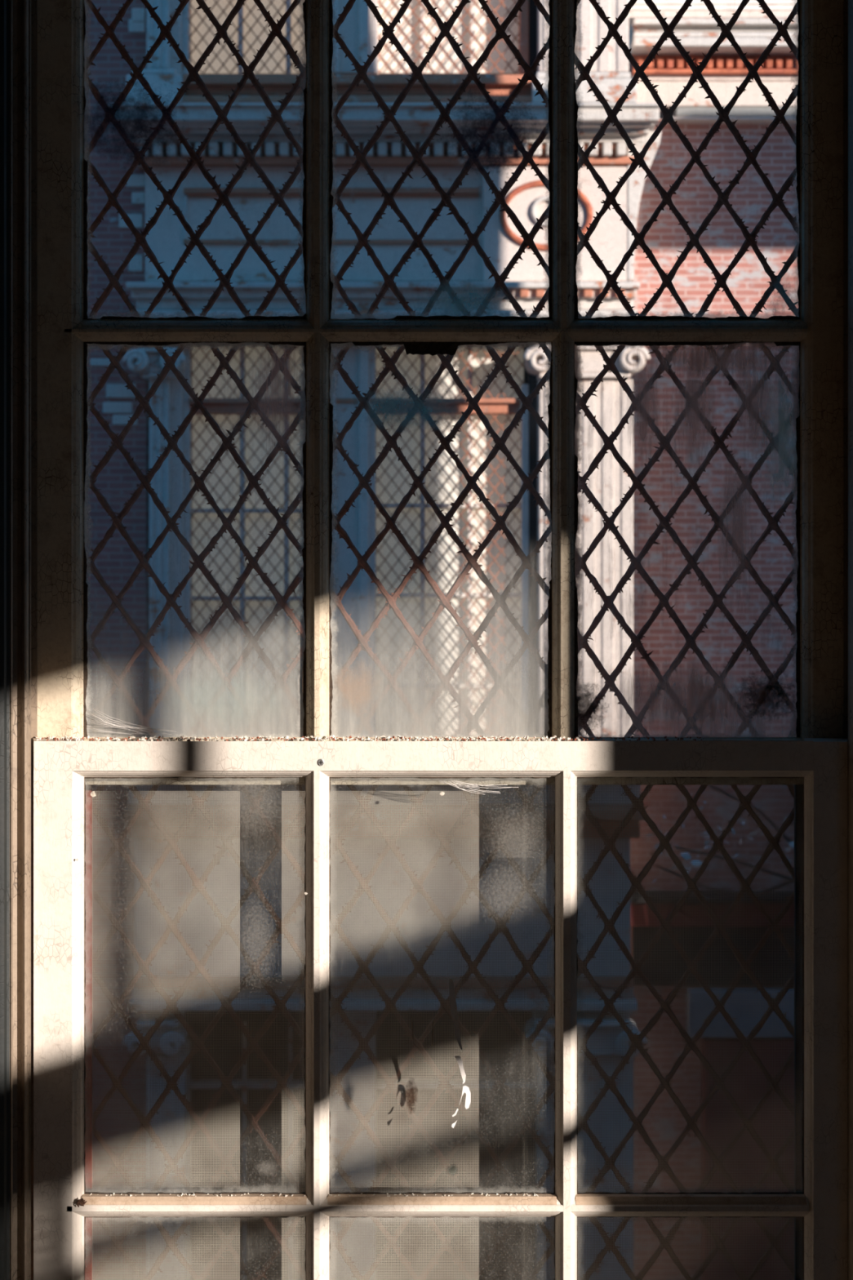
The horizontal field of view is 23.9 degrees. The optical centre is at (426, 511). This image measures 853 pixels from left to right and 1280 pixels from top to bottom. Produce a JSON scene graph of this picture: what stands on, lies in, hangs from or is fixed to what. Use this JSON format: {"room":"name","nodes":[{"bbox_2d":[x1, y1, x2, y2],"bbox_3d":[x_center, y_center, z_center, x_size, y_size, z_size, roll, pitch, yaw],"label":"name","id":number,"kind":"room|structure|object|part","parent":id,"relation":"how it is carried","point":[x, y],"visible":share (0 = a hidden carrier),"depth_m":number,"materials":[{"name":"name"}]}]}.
{"room":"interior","nodes":[
{"label":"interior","id":0,"kind":"room"},
{"bbox_2d":[847,0,848,1279],"bbox_3d":[-0.050,-0.150,2.330,4.700,3.300,0.260,0,0,0],"label":"wall","id":1,"kind":"structure","parent":0,"point":[847,0],"depth_m":2.24,"materials":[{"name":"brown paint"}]},
{"bbox_2d":[0,0,852,1279],"bbox_3d":[0.003,0.225,2.320,1.358,2.250,0.360,0,0,0],"label":"window","id":2,"kind":"structure","parent":1,"relation":"in","point":[18,18],"depth_m":2.24,"materials":[{"name":"paint"}]},
{"bbox_3d":[-0.562,0.225,2.175,0.227,2.250,0.050,0,0,0],"label":"casing","id":3,"kind":"part","parent":2,"relation":"part of","materials":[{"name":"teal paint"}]},
{"bbox_2d":[75,1197,86,1207],"bbox_3d":[-0.377,0.754,2.197,0.012,0.010,0.004,0,0,0],"label":"husk","id":4,"kind":"object","parent":2,"relation":"attached to","point":[81,1202],"visible":1,"depth_m":2.20,"materials":[{"name":"brown plant"}]},
{"bbox_2d":[88,710,173,735],"bbox_3d":[-0.330,0.235,2.252,0.099,0.031,0.001,0,0,0],"label":"cobweb","id":5,"kind":"object","parent":2,"relation":"attached to","point":[113,725],"visible":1,"depth_m":2.25,"materials":[{"name":"white fabric"}]},
{"bbox_3d":[-0.261,0.034,2.264,0.255,0.455,0.003,0,0,0],"label":"glass pane","id":6,"kind":"part","parent":2,"relation":"part of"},
{"bbox_3d":[-0.261,-0.447,2.264,0.255,0.464,0.003,0,0,0],"label":"glass pane","id":7,"kind":"part","parent":2,"relation":"part of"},
{"bbox_2d":[89,1192,537,1196],"bbox_3d":[-0.123,0.751,2.212,0.494,0.004,0.010,0,0,0],"label":"crumbs","id":8,"kind":"object","parent":2,"relation":"attached to","point":[534,1193],"visible":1,"depth_m":2.21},
{"bbox_2d":[35,734,703,741],"bbox_3d":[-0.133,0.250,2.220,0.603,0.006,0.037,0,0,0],"label":"crumbs","id":9,"kind":"object","parent":2,"relation":"on","point":[326,738],"visible":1,"depth_m":2.22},
{"bbox_3d":[-0.003,0.273,2.219,0.852,0.044,0.038,0,0,0],"label":"meeting rail","id":10,"kind":"part","parent":2,"relation":"part of","materials":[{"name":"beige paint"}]},
{"bbox_3d":[0.016,-0.447,2.264,0.255,0.464,0.003,0,0,0],"label":"glass pane","id":11,"kind":"part","parent":2,"relation":"part of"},
{"bbox_3d":[0.018,-0.216,2.263,0.931,1.050,0.041,0,0,0],"label":"window sash","id":12,"kind":"part","parent":2,"relation":"part of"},
{"bbox_3d":[0.016,0.744,2.218,0.904,0.987,0.040,0,0,0],"label":"window sash","id":13,"kind":"part","parent":2,"relation":"part of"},
{"bbox_3d":[0.016,0.034,2.264,0.255,0.455,0.003,0,0,0],"label":"glass pane","id":14,"kind":"part","parent":2,"relation":"part of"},
{"bbox_2d":[84,0,799,1279],"bbox_3d":[0.005,0.259,2.340,0.891,1.936,0.008,0,0,0],"label":"guard","id":15,"kind":"object","parent":2,"relation":"attached to","point":[445,28],"visible":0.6,"depth_m":2.34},
{"bbox_2d":[84,784,803,1279],"bbox_3d":[0.015,0.784,2.298,0.877,1.002,0.012,0,0,0],"label":"screen","id":16,"kind":"object","parent":2,"relation":"attached to","point":[797,789],"visible":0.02,"depth_m":2.30,"materials":[{"name":"metal"}]},
{"bbox_3d":[0.018,0.281,2.263,0.915,0.057,0.041,0,0,0],"label":"meeting rail","id":17,"kind":"part","parent":2,"relation":"part of","materials":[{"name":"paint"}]},
{"bbox_2d":[438,779,518,794],"bbox_3d":[0.057,0.302,2.212,0.089,0.018,0.008,0,0,-10],"label":"cobweb","id":18,"kind":"object","parent":2,"relation":"attached to","point":[459,782],"visible":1,"depth_m":2.21,"materials":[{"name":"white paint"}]},
{"bbox_3d":[0.293,0.034,2.264,0.258,0.455,0.003,0,0,0],"label":"glass pane","id":19,"kind":"part","parent":2,"relation":"part of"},
{"bbox_3d":[0.293,-0.447,2.264,0.258,0.464,0.003,0,0,0],"label":"glass pane","id":20,"kind":"part","parent":2,"relation":"part of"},
{"bbox_3d":[0.000,7.000,22.335,80.000,0.200,39.730,0,0,0],"label":"ground","id":21,"kind":"structure","parent":0,"visible":0},
{"bbox_2d":[84,0,799,1279],"bbox_3d":[0.037,0.115,16.050,15.838,15.329,1.700,0,0,0],"label":"building","id":22,"kind":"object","parent":21,"relation":"on","point":[417,115],"visible":0.48,"depth_m":15.86,"materials":[{"name":"brick"}]},
{"bbox_3d":[-1.880,-2.291,15.695,0.030,0.334,0.050,0,0,0],"label":"frieze moulding","id":23,"kind":"part","parent":22,"relation":"part of","materials":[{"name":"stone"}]},
{"bbox_2d":[192,346,303,735],"bbox_3d":[-1.374,0.240,16.035,1.024,3.191,0.030,0,0,0],"label":"blind","id":24,"kind":"object","parent":22,"relation":"hanging from","point":[254,444],"depth_m":16.02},
{"bbox_2d":[191,0,305,73],"bbox_3d":[-1.379,-4.552,16.035,1.035,2.110,0.030,0,0,0],"label":"blind","id":25,"kind":"object","parent":22,"relation":"hanging from","point":[223,55],"depth_m":16.02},
{"bbox_3d":[-0.743,-2.106,15.695,2.303,0.035,0.050,0,0,0],"label":"frieze moulding","id":26,"kind":"part","parent":22,"relation":"part of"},
{"bbox_3d":[-0.741,-2.489,15.675,2.298,0.065,0.090,0,0,0],"label":"frieze moulding","id":27,"kind":"part","parent":22,"relation":"part of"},
{"bbox_3d":[-0.515,-3.269,15.850,2.747,0.226,0.700,0,0,0],"label":"sill","id":28,"kind":"part","parent":22,"relation":"part of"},
{"bbox_3d":[-0.336,3.781,15.920,3.936,0.152,0.760,0,0,0],"label":"cornice","id":29,"kind":"part","parent":22,"relation":"part of","materials":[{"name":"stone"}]},
{"bbox_3d":[-0.334,-1.546,15.870,3.950,0.445,0.860,0,0,0],"label":"architrave","id":30,"kind":"part","parent":22,"relation":"part of","materials":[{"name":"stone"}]},
{"bbox_3d":[-0.337,3.653,15.940,3.886,0.069,0.720,0,0,0],"label":"frieze moulding","id":31,"kind":"part","parent":22,"relation":"part of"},
{"bbox_3d":[-0.309,-2.980,15.750,4.198,0.230,1.100,0,0,0],"label":"cornice","id":32,"kind":"part","parent":22,"relation":"part of","materials":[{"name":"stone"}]},
{"bbox_2d":[378,0,518,73],"bbox_3d":[0.178,-4.552,16.035,1.132,2.110,0.030,0,0,0],"label":"blind","id":33,"kind":"object","parent":22,"relation":"hanging from","point":[412,37],"depth_m":16.02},
{"bbox_2d":[376,346,524,736],"bbox_3d":[0.183,0.240,16.035,1.182,3.191,0.030,0,0,0],"label":"blind","id":34,"kind":"object","parent":22,"relation":"hanging from","point":[453,568],"depth_m":16.02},
{"bbox_3d":[0.999,-1.683,15.585,1.053,0.059,0.230,0,0,0],"label":"egg moulding","id":35,"kind":"part","parent":22,"relation":"part of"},
{"bbox_3d":[2.735,5.952,16.175,1.024,3.463,0.150,0,0,0],"label":"door","id":36,"kind":"part","parent":22,"relation":"part of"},
{"bbox_2d":[647,785,793,896],"bbox_3d":[2.549,4.388,14.329,1.950,5.027,0.508,0,0,0],"label":"tree","id":37,"kind":"object","parent":21,"relation":"on","point":[728,794],"visible":0.25,"depth_m":14.36,"materials":[{"name":"green plant"}]}
]}

